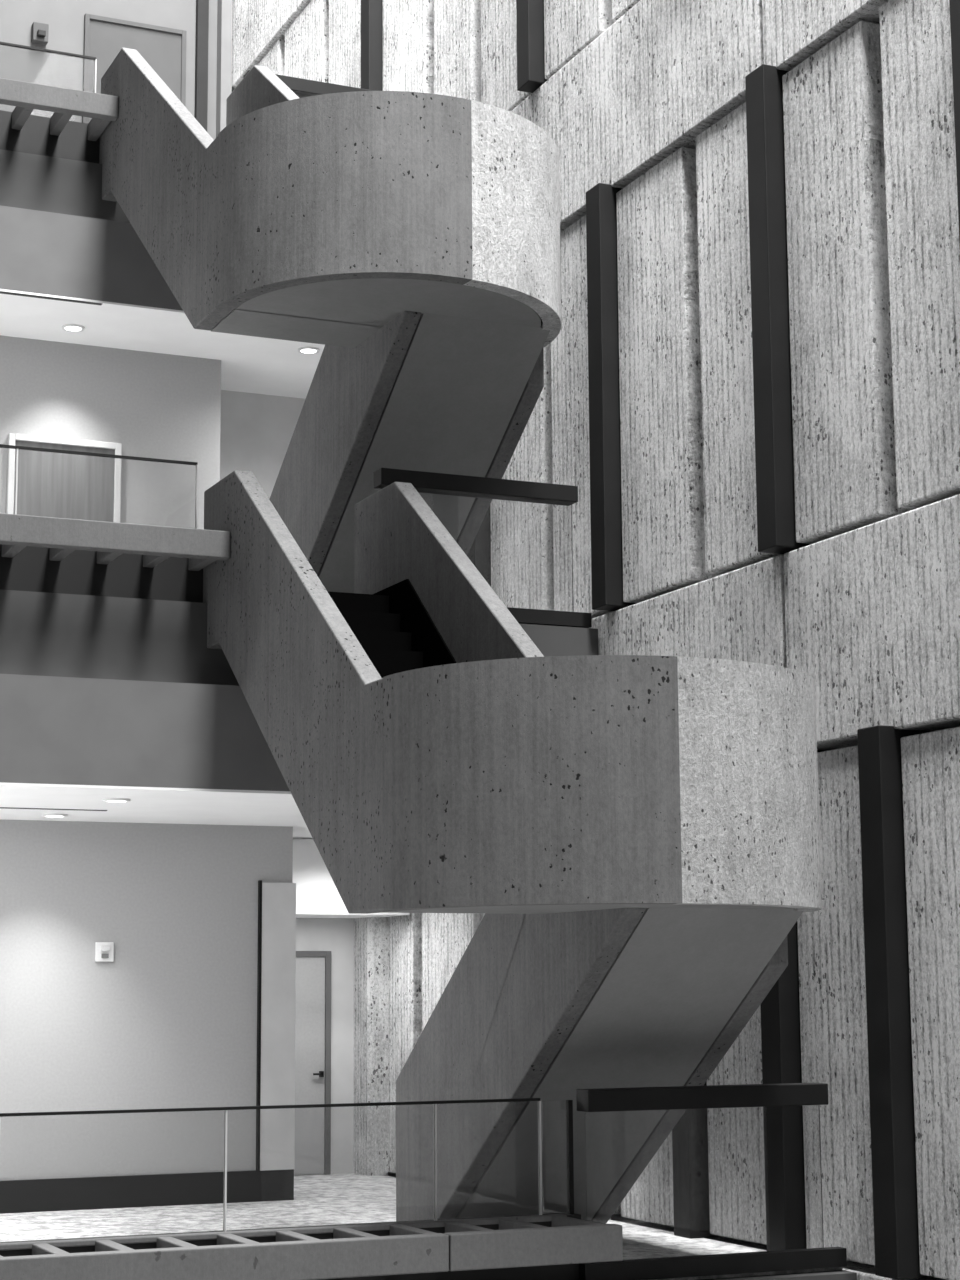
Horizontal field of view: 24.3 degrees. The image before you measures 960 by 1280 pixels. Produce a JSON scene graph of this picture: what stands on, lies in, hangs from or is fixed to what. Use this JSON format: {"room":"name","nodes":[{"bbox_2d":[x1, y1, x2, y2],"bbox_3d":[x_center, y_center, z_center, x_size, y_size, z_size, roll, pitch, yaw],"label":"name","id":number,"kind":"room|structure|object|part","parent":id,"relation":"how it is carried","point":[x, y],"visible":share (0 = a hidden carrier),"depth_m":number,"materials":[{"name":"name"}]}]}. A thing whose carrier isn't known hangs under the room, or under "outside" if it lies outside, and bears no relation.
{"room":"atrium stairwell","nodes":[
{"label":"atrium stairwell","id":0,"kind":"room"},
{"bbox_2d":[0,149,129,222],"bbox_3d":[-8.285,-3.886,23.762,13.510,0.680,7.910,4,-10,-24],"label":"beam","id":1,"kind":"object","parent":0,"point":[27,180],"visible":0.02,"depth_m":21.35,"materials":[{"name":"concrete"}]},
{"bbox_2d":[0,110,99,162],"bbox_3d":[-8.299,-5.073,19.840,10.200,0.450,0.200,4,-10,-24],"label":"curb","id":2,"kind":"object","parent":1,"relation":"on","point":[34,137],"depth_m":21.55,"materials":[{"name":"grey concrete"}]},
{"bbox_2d":[0,42,96,92],"bbox_3d":[-8.377,-5.661,19.922,10.056,0.738,0.036,4,-10,-24],"label":"glass railing","id":3,"kind":"object","parent":2,"relation":"on","point":[1,43],"visible":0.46,"depth_m":21.83,"materials":[{"name":"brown metal"}]},
{"bbox_3d":[-8.382,-6.017,19.976,10.050,0.018,0.036,4,-10,-24],"label":"rail","id":4,"kind":"part","parent":3,"relation":"part of","materials":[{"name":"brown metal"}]},
{"bbox_3d":[-3.787,-5.367,21.938,0.012,0.720,0.024,4,-10,-24],"label":"joint post","id":5,"kind":"part","parent":3,"relation":"part of","materials":[{"name":"silver metal"}]},
{"bbox_2d":[0,78,118,140],"bbox_3d":[-8.205,-5.268,19.443,10.100,0.210,0.850,4,-10,-24],"label":"balcony ledge","id":6,"kind":"object","parent":2,"relation":"on","point":[27,97],"visible":1,"depth_m":20.95,"materials":[{"name":"grey concrete"}]},
{"bbox_2d":[0,205,182,310],"bbox_3d":[-8.199,-3.164,23.463,13.510,0.800,8.310,4,-10,-24],"label":"fascia","id":7,"kind":"object","parent":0,"point":[42,252],"depth_m":20.91,"materials":[{"name":"paint"}]},
{"bbox_2d":[0,0,216,139],"bbox_3d":[-9.570,-8.219,27.346,13.550,8.950,0.150,4,-10,-24],"label":"drywall","id":8,"kind":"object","parent":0,"point":[65,18],"visible":0.02,"depth_m":29.09,"materials":[{"name":"white paint"}]},
{"bbox_2d":[31,22,48,44],"bbox_3d":[-5.686,-7.858,28.850,0.200,0.250,0.178,4,-10,-24],"label":"fire alarm strobe","id":9,"kind":"object","parent":8,"relation":"attached to","point":[39,32],"visible":1,"depth_m":28.82,"materials":[{"name":"plastic"}]},
{"bbox_2d":[82,13,89,122],"bbox_3d":[-5.131,-5.868,28.849,0.060,4.710,0.060,4,-10,-24],"label":"door frame","id":10,"kind":"structure","parent":8,"relation":"attached to","point":[86,16],"depth_m":29.10,"materials":[{"name":"metal"}]},
{"bbox_2d":[88,19,181,122],"bbox_3d":[-4.537,-5.804,29.119,1.250,4.640,0.025,4,-10,-24],"label":"leaf","id":11,"kind":"object","parent":10,"relation":"attached to","point":[160,50],"visible":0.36,"depth_m":29.45,"materials":[{"name":"paint"}]},
{"bbox_2d":[90,14,181,34],"bbox_3d":[-4.548,-8.127,29.473,1.250,0.060,0.060,4,-10,-24],"label":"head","id":12,"kind":"object","parent":8,"relation":"attached to","point":[92,17],"visible":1,"depth_m":29.45},
{"bbox_2d":[181,30,186,105],"bbox_3d":[-3.933,-5.793,29.375,0.060,4.710,0.060,4,-10,-24],"label":"door frame","id":13,"kind":"structure","parent":8,"relation":"attached to","point":[184,33],"depth_m":29.63,"materials":[{"name":"metal"}]},
{"bbox_2d":[194,0,208,130],"bbox_3d":[-3.716,-7.827,29.777,0.150,8.850,0.100,4,-10,-24],"label":"trim","id":14,"kind":"structure","parent":8,"relation":"attached to","point":[202,6],"depth_m":29.71,"materials":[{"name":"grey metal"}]},
{"bbox_2d":[0,335,220,528],"bbox_3d":[-7.974,-1.534,20.345,11.600,3.350,0.150,4,-10,-24],"label":"drywall","id":15,"kind":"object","parent":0,"point":[155,405],"visible":0.4,"depth_m":22.36,"materials":[{"name":"white paint"}]},
{"bbox_2d":[6,433,15,513],"bbox_3d":[-4.574,-0.852,21.648,0.060,2.360,0.060,4,-10,-24],"label":"door frame","id":16,"kind":"structure","parent":15,"relation":"attached to","point":[11,436],"depth_m":21.74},
{"bbox_2d":[14,440,114,521],"bbox_3d":[-4.094,-0.796,21.869,1.000,2.290,0.025,4,-10,-24],"label":"leaf","id":17,"kind":"object","parent":16,"relation":"attached to","point":[49,484],"visible":0.36,"depth_m":21.98,"materials":[{"name":"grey wood"}]},
{"bbox_2d":[15,434,115,448],"bbox_3d":[-4.097,-1.958,22.039,1.000,0.060,0.060,4,-10,-24],"label":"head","id":18,"kind":"object","parent":15,"relation":"attached to","point":[21,437],"visible":1,"depth_m":22.01},
{"bbox_2d":[114,443,121,522],"bbox_3d":[-3.605,-0.792,22.074,0.060,2.360,0.060,4,-10,-24],"label":"door frame","id":19,"kind":"structure","parent":15,"relation":"attached to","point":[117,474],"depth_m":22.17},
{"bbox_2d":[0,674,289,790],"bbox_3d":[-6.676,1.147,19.391,13.510,0.800,8.250,4,-10,-24],"label":"fascia","id":20,"kind":"object","parent":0,"point":[54,730],"depth_m":16.72,"materials":[{"name":"paint"}]},
{"bbox_2d":[0,819,292,1180],"bbox_3d":[-7.128,3.052,17.997,11.780,3.350,0.150,4,-10,-24],"label":"drywall","id":21,"kind":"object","parent":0,"point":[170,1022],"visible":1,"depth_m":19.71,"materials":[{"name":"white paint"}]},
{"bbox_2d":[95,942,113,961],"bbox_3d":[-3.305,2.748,19.648,0.160,0.170,0.060,4,-10,-24],"label":"fire alarm strobe","id":22,"kind":"object","parent":21,"relation":"attached to","point":[104,951],"visible":1,"depth_m":19.64,"materials":[{"name":"white plastic"}]},
{"bbox_2d":[101,954,108,957],"bbox_3d":[-3.302,2.781,19.636,0.060,0.040,0.015,4,-10,-24],"label":"grille","id":23,"kind":"object","parent":22,"relation":"attached to","point":[102,955],"depth_m":19.63,"materials":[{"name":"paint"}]},
{"bbox_2d":[0,1169,293,1213],"bbox_3d":[-7.071,4.561,17.681,11.800,0.270,0.030,4,-10,-24],"label":"baseboard","id":24,"kind":"structure","parent":21,"relation":"attached to","point":[83,1193],"depth_m":19.48,"materials":[{"name":"black plastic"}]},
{"bbox_2d":[256,880,261,1170],"bbox_3d":[-1.995,3.467,20.127,0.022,2.580,0.050,4,-10,-24],"label":"trim","id":25,"kind":"structure","parent":21,"relation":"attached to","point":[259,962],"depth_m":20.11,"materials":[{"name":"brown metal"}]},
{"bbox_2d":[260,883,295,1170],"bbox_3d":[-1.837,3.487,20.198,0.330,2.560,0.045,4,-10,-24],"label":"trim","id":26,"kind":"structure","parent":21,"relation":"attached to","point":[278,971],"depth_m":20.18,"materials":[{"name":"grey paint"}]},
{"bbox_2d":[0,782,312,838],"bbox_3d":[-6.673,1.552,19.328,13.510,0.020,8.250,4,-10,-24],"label":"ceiling","id":27,"kind":"structure","parent":0,"point":[147,804],"depth_m":18.12,"materials":[{"name":"white paint"}]},
{"bbox_2d":[0,807,106,810],"bbox_3d":[-3.795,1.378,18.267,1.500,0.006,0.050,4,-10,-24],"label":"ceiling vent","id":28,"kind":"object","parent":27,"relation":"in","point":[0,807],"visible":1,"depth_m":18.38,"materials":[{"name":"metal"}]},
{"bbox_2d":[42,813,67,817],"bbox_3d":[-3.617,1.493,18.966,0.220,0.018,0.220,4,-10,-24],"label":"recessed light","id":29,"kind":"object","parent":27,"relation":"in","point":[52,815],"visible":1,"depth_m":18.90,"materials":[{"name":"white"}]},
{"bbox_2d":[102,798,130,802],"bbox_3d":[-2.856,1.260,17.517,0.220,0.018,0.220,4,-10,-24],"label":"recessed light","id":30,"kind":"object","parent":27,"relation":"in","point":[110,800],"visible":1,"depth_m":17.45,"materials":[{"name":"white"}]},
{"bbox_2d":[0,289,324,398],"bbox_3d":[-8.196,-2.759,23.400,13.510,0.020,8.310,4,-10,-24],"label":"ceiling","id":31,"kind":"structure","parent":0,"point":[249,364],"depth_m":22.08,"materials":[{"name":"white paint"}]},
{"bbox_2d":[0,291,101,304],"bbox_3d":[-4.473,-3.214,20.581,2.000,0.006,0.050,4,-10,-24],"label":"ceiling vent","id":32,"kind":"object","parent":31,"relation":"in","point":[1,292],"visible":1,"depth_m":20.78,"materials":[{"name":"metal"}]},
{"bbox_2d":[62,324,84,331],"bbox_3d":[-3.957,-3.036,21.699,0.220,0.018,0.220,4,-10,-24],"label":"recessed light","id":33,"kind":"object","parent":31,"relation":"in","point":[67,327],"visible":1,"depth_m":21.68,"materials":[{"name":"white"}]},
{"bbox_2d":[298,347,319,353],"bbox_3d":[-1.730,-2.923,22.516,0.220,0.018,0.220,4,-10,-24],"label":"recessed light","id":34,"kind":"object","parent":31,"relation":"in","point":[303,350],"visible":1,"depth_m":22.50,"materials":[{"name":"white"}]},
{"bbox_2d":[220,390,304,498],"bbox_3d":[-2.274,-0.994,24.040,2.050,3.350,0.150,4,-10,-24],"label":"wall","id":35,"kind":"structure","parent":0,"point":[256,430],"depth_m":24.08,"materials":[{"name":"white paint"}]},
{"bbox_2d":[0,589,597,685],"bbox_3d":[-6.763,0.425,19.690,13.510,0.680,7.850,4,-10,-24],"label":"beam","id":36,"kind":"object","parent":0,"point":[42,633],"visible":0.2,"depth_m":17.20,"materials":[{"name":"concrete"}]},
{"bbox_3d":[-6.799,0.086,19.821,13.510,0.030,7.680,4,-10,-24],"label":"carpet surface","id":37,"kind":"object","parent":36,"relation":"on","visible":0},
{"bbox_2d":[0,544,202,602],"bbox_3d":[-6.788,-0.758,15.796,10.200,0.450,0.200,4,-10,-24],"label":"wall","id":38,"kind":"structure","parent":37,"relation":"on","point":[31,569],"depth_m":17.36,"materials":[{"name":"grey paint"}]},
{"bbox_2d":[0,444,197,528],"bbox_3d":[-6.866,-1.346,15.877,10.056,0.738,0.036,4,-10,-24],"label":"glass railing","id":39,"kind":"object","parent":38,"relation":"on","point":[1,445],"visible":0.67,"depth_m":17.62,"materials":[{"name":"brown metal"}]},
{"bbox_3d":[-3.601,-1.135,17.311,0.012,0.720,0.024,4,-10,-24],"label":"joint post","id":40,"kind":"part","parent":39,"relation":"part of","materials":[{"name":"silver metal"}]},
{"bbox_3d":[-6.871,-1.702,15.931,10.050,0.018,0.036,4,-10,-24],"label":"rail","id":41,"kind":"part","parent":39,"relation":"part of","materials":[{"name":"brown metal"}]},
{"bbox_3d":[-2.276,-1.053,17.893,0.012,0.720,0.024,4,-10,-24],"label":"joint post","id":42,"kind":"part","parent":39,"relation":"part of","materials":[{"name":"silver metal"}]},
{"bbox_2d":[0,513,229,570],"bbox_3d":[-6.694,-0.953,15.398,10.100,0.210,0.850,4,-10,-24],"label":"trellis","id":43,"kind":"object","parent":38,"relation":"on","point":[63,536],"visible":1,"depth_m":16.74,"materials":[{"name":"grey concrete"}]},
{"bbox_2d":[99,48,560,592],"bbox_3d":[-1.282,-2.949,19.558,2.900,5.790,5.350,4,-10,-24],"label":"concrete staircase","id":44,"kind":"structure","parent":37,"relation":"on","point":[412,237],"depth_m":18.02,"materials":[{"name":"grey concrete"}]},
{"bbox_2d":[374,468,591,627],"bbox_3d":[0.031,-0.757,18.750,1.960,1.210,0.180,4,-10,-24],"label":"guard rail","id":45,"kind":"object","parent":37,"relation":"on","point":[423,482],"visible":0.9,"depth_m":18.80,"materials":[{"name":"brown metal"}]},
{"bbox_2d":[294,918,353,1175],"bbox_3d":[-1.986,3.795,22.959,1.850,3.350,0.150,4,-10,-24],"label":"wall","id":46,"kind":"structure","parent":0,"point":[335,935],"depth_m":23.08,"materials":[{"name":"white paint"}]},
{"bbox_2d":[296,951,325,956],"bbox_3d":[-1.971,3.230,22.941,0.800,0.060,0.060,4,-10,-24],"label":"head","id":47,"kind":"object","parent":46,"relation":"attached to","point":[298,953],"visible":0.44,"depth_m":23.01},
{"bbox_2d":[324,951,330,1174],"bbox_3d":[-1.570,4.341,22.943,0.060,2.260,0.060,4,-10,-24],"label":"door frame","id":48,"kind":"structure","parent":46,"relation":"attached to","point":[327,1110],"depth_m":22.90,"materials":[{"name":"grey paint"}]},
{"bbox_2d":[292,839,409,917],"bbox_3d":[-1.724,2.426,22.604,1.730,0.740,1.100,4,-10,-24],"label":"bulkhead","id":49,"kind":"object","parent":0,"point":[317,895],"visible":0.36,"depth_m":22.05,"materials":[{"name":"white paint"}]},
{"bbox_2d":[232,0,959,1279],"bbox_3d":[2.054,-2.358,17.312,0.360,23.744,26.900,4,-10,-24],"label":"wall","id":50,"kind":"structure","parent":0,"point":[646,99],"depth_m":16.39,"materials":[{"name":"concrete"}]},
{"bbox_2d":[216,0,232,136],"bbox_3d":[-3.421,-7.817,29.852,0.150,8.850,0.200,4,-10,-24],"label":"trim","id":51,"kind":"structure","parent":50,"relation":"attached to","point":[224,7],"depth_m":29.76,"materials":[{"name":"paint"}]},
{"bbox_2d":[353,917,387,1175],"bbox_3d":[-1.127,4.172,22.980,0.220,2.600,0.400,4,-10,-24],"label":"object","id":52,"kind":"structure","parent":50,"relation":"attached to","point":[370,933],"depth_m":22.85,"materials":[{"name":"concrete"}]},
{"bbox_2d":[361,0,382,90],"bbox_3d":[-1.073,-6.349,24.800,0.450,3.650,0.260,4,-10,-24],"label":"vertical metal fin","id":53,"kind":"object","parent":50,"relation":"attached to","point":[371,10],"visible":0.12,"depth_m":24.68,"materials":[{"name":"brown metal"}]},
{"bbox_2d":[467,506,490,586],"bbox_3d":[0.099,-1.691,21.479,0.450,3.680,0.260,4,-10,-24],"label":"vertical metal fin","id":54,"kind":"object","parent":50,"relation":"attached to","point":[479,554],"visible":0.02,"depth_m":21.17,"materials":[{"name":"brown metal"}]},
{"bbox_2d":[516,0,547,92],"bbox_3d":[0.591,-6.941,21.100,0.450,3.650,0.260,4,-10,-24],"label":"vertical metal fin","id":55,"kind":"object","parent":50,"relation":"attached to","point":[530,13],"visible":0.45,"depth_m":20.73,"materials":[{"name":"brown metal"}]},
{"bbox_2d":[586,183,636,610],"bbox_3d":[1.186,-2.078,19.060,0.450,3.680,0.260,4,-10,-24],"label":"vertical metal fin","id":56,"kind":"object","parent":50,"relation":"attached to","point":[601,204],"visible":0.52,"depth_m":18.91,"materials":[{"name":"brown metal"}]},
{"bbox_2d":[672,1081,722,1238],"bbox_3d":[1.716,2.749,17.174,0.450,3.570,0.260,4,-10,-24],"label":"vertical metal fin","id":57,"kind":"object","parent":50,"relation":"attached to","point":[690,1133],"visible":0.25,"depth_m":16.82,"materials":[{"name":"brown metal"}]},
{"bbox_2d":[745,64,810,553],"bbox_3d":[2.282,-2.468,16.623,0.450,3.680,0.260,4,-10,-24],"label":"vertical metal fin","id":58,"kind":"object","parent":50,"relation":"attached to","point":[774,460],"visible":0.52,"depth_m":16.48,"materials":[{"name":"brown metal"}]},
{"bbox_2d":[760,750,824,1250],"bbox_3d":[2.264,2.554,15.955,0.450,3.570,0.260,4,-10,-24],"label":"vertical metal fin","id":59,"kind":"object","parent":50,"relation":"attached to","point":[780,1009],"visible":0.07,"depth_m":15.70,"materials":[{"name":"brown metal"}]},
{"bbox_2d":[857,725,932,1279],"bbox_3d":[2.812,2.359,14.737,0.450,3.570,0.260,4,-10,-24],"label":"vertical metal fin","id":60,"kind":"object","parent":50,"relation":"attached to","point":[891,1095],"visible":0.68,"depth_m":14.60,"materials":[{"name":"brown metal"}]},
{"bbox_2d":[949,0,959,243],"bbox_3d":[3.325,-2.840,14.304,0.450,3.680,0.260,4,-10,-24],"label":"vertical metal fin","id":61,"kind":"object","parent":50,"relation":"attached to","point":[954,4],"visible":1,"depth_m":14.41,"materials":[{"name":"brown metal"}]},
{"bbox_2d":[700,1270,856,1279],"bbox_3d":[-5.889,4.966,17.062,13.510,0.680,10.990,4,-10,-24],"label":"floor","id":62,"kind":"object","parent":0,"point":[837,1274],"visible":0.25,"depth_m":14.76,"materials":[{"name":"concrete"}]},
{"bbox_2d":[0,1173,842,1279],"bbox_3d":[-5.926,4.628,17.193,13.510,0.030,10.820,4,-10,-24],"label":"carpet surface","id":63,"kind":"object","parent":62,"relation":"on","point":[347,1198],"visible":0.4,"depth_m":18.37,"materials":[{"name":"grey carpet"}]},
{"bbox_2d":[0,1213,580,1279],"bbox_3d":[-4.664,3.598,12.042,11.560,0.450,0.160,4,-10,-24],"label":"curb","id":64,"kind":"object","parent":63,"relation":"on","point":[563,1271],"visible":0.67,"depth_m":13.90,"materials":[{"name":"grey concrete"}]},
{"bbox_2d":[0,1098,573,1231],"bbox_3d":[-4.676,3.218,12.098,11.540,1.158,0.040,4,-10,-24],"label":"glass railing","id":65,"kind":"object","parent":64,"relation":"on","point":[569,1103],"visible":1,"depth_m":14.03,"materials":[{"name":"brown metal"}]},
{"bbox_3d":[-2.173,3.175,13.230,1.368,0.720,0.012,4,-10,-24],"label":"glass pane","id":66,"kind":"part","parent":65,"relation":"part of","materials":[{"name":"clear glass"}]},
{"bbox_3d":[-1.542,3.214,13.507,0.012,0.720,0.024,4,-10,-24],"label":"joint post","id":67,"kind":"part","parent":65,"relation":"part of","materials":[{"name":"silver metal"}]},
{"bbox_3d":[-4.785,2.648,12.140,11.310,0.018,0.036,4,-10,-24],"label":"rail","id":68,"kind":"part","parent":65,"relation":"part of","materials":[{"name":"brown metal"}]},
{"bbox_3d":[-0.911,3.253,13.784,1.368,0.720,0.012,4,-10,-24],"label":"glass pane","id":69,"kind":"part","parent":65,"relation":"part of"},
{"bbox_3d":[-0.281,3.292,14.061,0.012,0.720,0.024,4,-10,-24],"label":"joint post","id":70,"kind":"part","parent":65,"relation":"part of","materials":[{"name":"grey metal"}]},
{"bbox_3d":[0.053,3.313,14.208,0.718,0.720,0.012,4,-10,-24],"label":"glass pane","id":71,"kind":"part","parent":65,"relation":"part of","materials":[{"name":"clear glass"}]},
{"bbox_3d":[0.386,3.333,14.355,0.012,0.720,0.024,4,-10,-24],"label":"joint post","id":72,"kind":"part","parent":65,"relation":"part of","materials":[{"name":"grey metal"}]},
{"bbox_3d":[0.584,3.553,14.409,0.030,1.140,0.040,4,-10,-24],"label":"post","id":73,"kind":"part","parent":65,"relation":"part of","materials":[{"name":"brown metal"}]},
{"bbox_2d":[0,1214,622,1279],"bbox_3d":[-4.535,3.402,11.638,11.450,0.210,0.850,4,-10,-24],"label":"trellis","id":74,"kind":"object","parent":64,"relation":"on","point":[408,1249],"visible":1,"depth_m":12.96,"materials":[{"name":"grey concrete"}]},
{"bbox_2d":[203,470,821,1223],"bbox_3d":[0.229,1.365,15.513,2.900,5.790,5.350,4,-10,-24],"label":"concrete staircase","id":75,"kind":"structure","parent":63,"relation":"on","point":[636,838],"depth_m":14.49,"materials":[{"name":"grey concrete"}]},
{"bbox_3d":[-0.249,0.621,16.265,0.017,2.420,3.740,4,-10,-24],"label":"black stair skirting","id":76,"kind":"part","parent":75,"relation":"part of","materials":[{"name":"carpet"}]},
{"bbox_2d":[576,1083,846,1279],"bbox_3d":[1.542,3.558,14.706,1.960,1.210,0.180,4,-10,-24],"label":"guard rail","id":77,"kind":"object","parent":63,"relation":"on","point":[784,1094],"visible":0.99,"depth_m":14.62,"materials":[{"name":"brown metal"}]},
{"bbox_3d":[-8.322,-4.224,23.893,13.510,0.030,7.740,4,-10,-24],"label":"carpet surface","id":78,"kind":"object","parent":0,"visible":0},
{"bbox_2d":[243,70,373,97],"bbox_3d":[-1.479,-5.072,22.795,1.960,1.210,0.180,4,-10,-24],"label":"guard rail","id":79,"kind":"object","parent":78,"relation":"on","point":[301,87],"visible":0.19,"depth_m":22.69,"materials":[{"name":"grey concrete"}]},
{"bbox_3d":[-2.356,4.292,22.597,0.060,2.260,0.060,4,-10,-24],"label":"door frame","id":80,"kind":"structure","parent":0,"visible":0},
{"bbox_2d":[294,957,324,1174],"bbox_3d":[-1.968,4.343,22.777,0.800,2.190,0.025,4,-10,-24],"label":"leaf","id":81,"kind":"object","parent":80,"relation":"attached to","point":[310,971],"visible":0.36,"depth_m":22.87,"materials":[{"name":"paint"}]}
]}

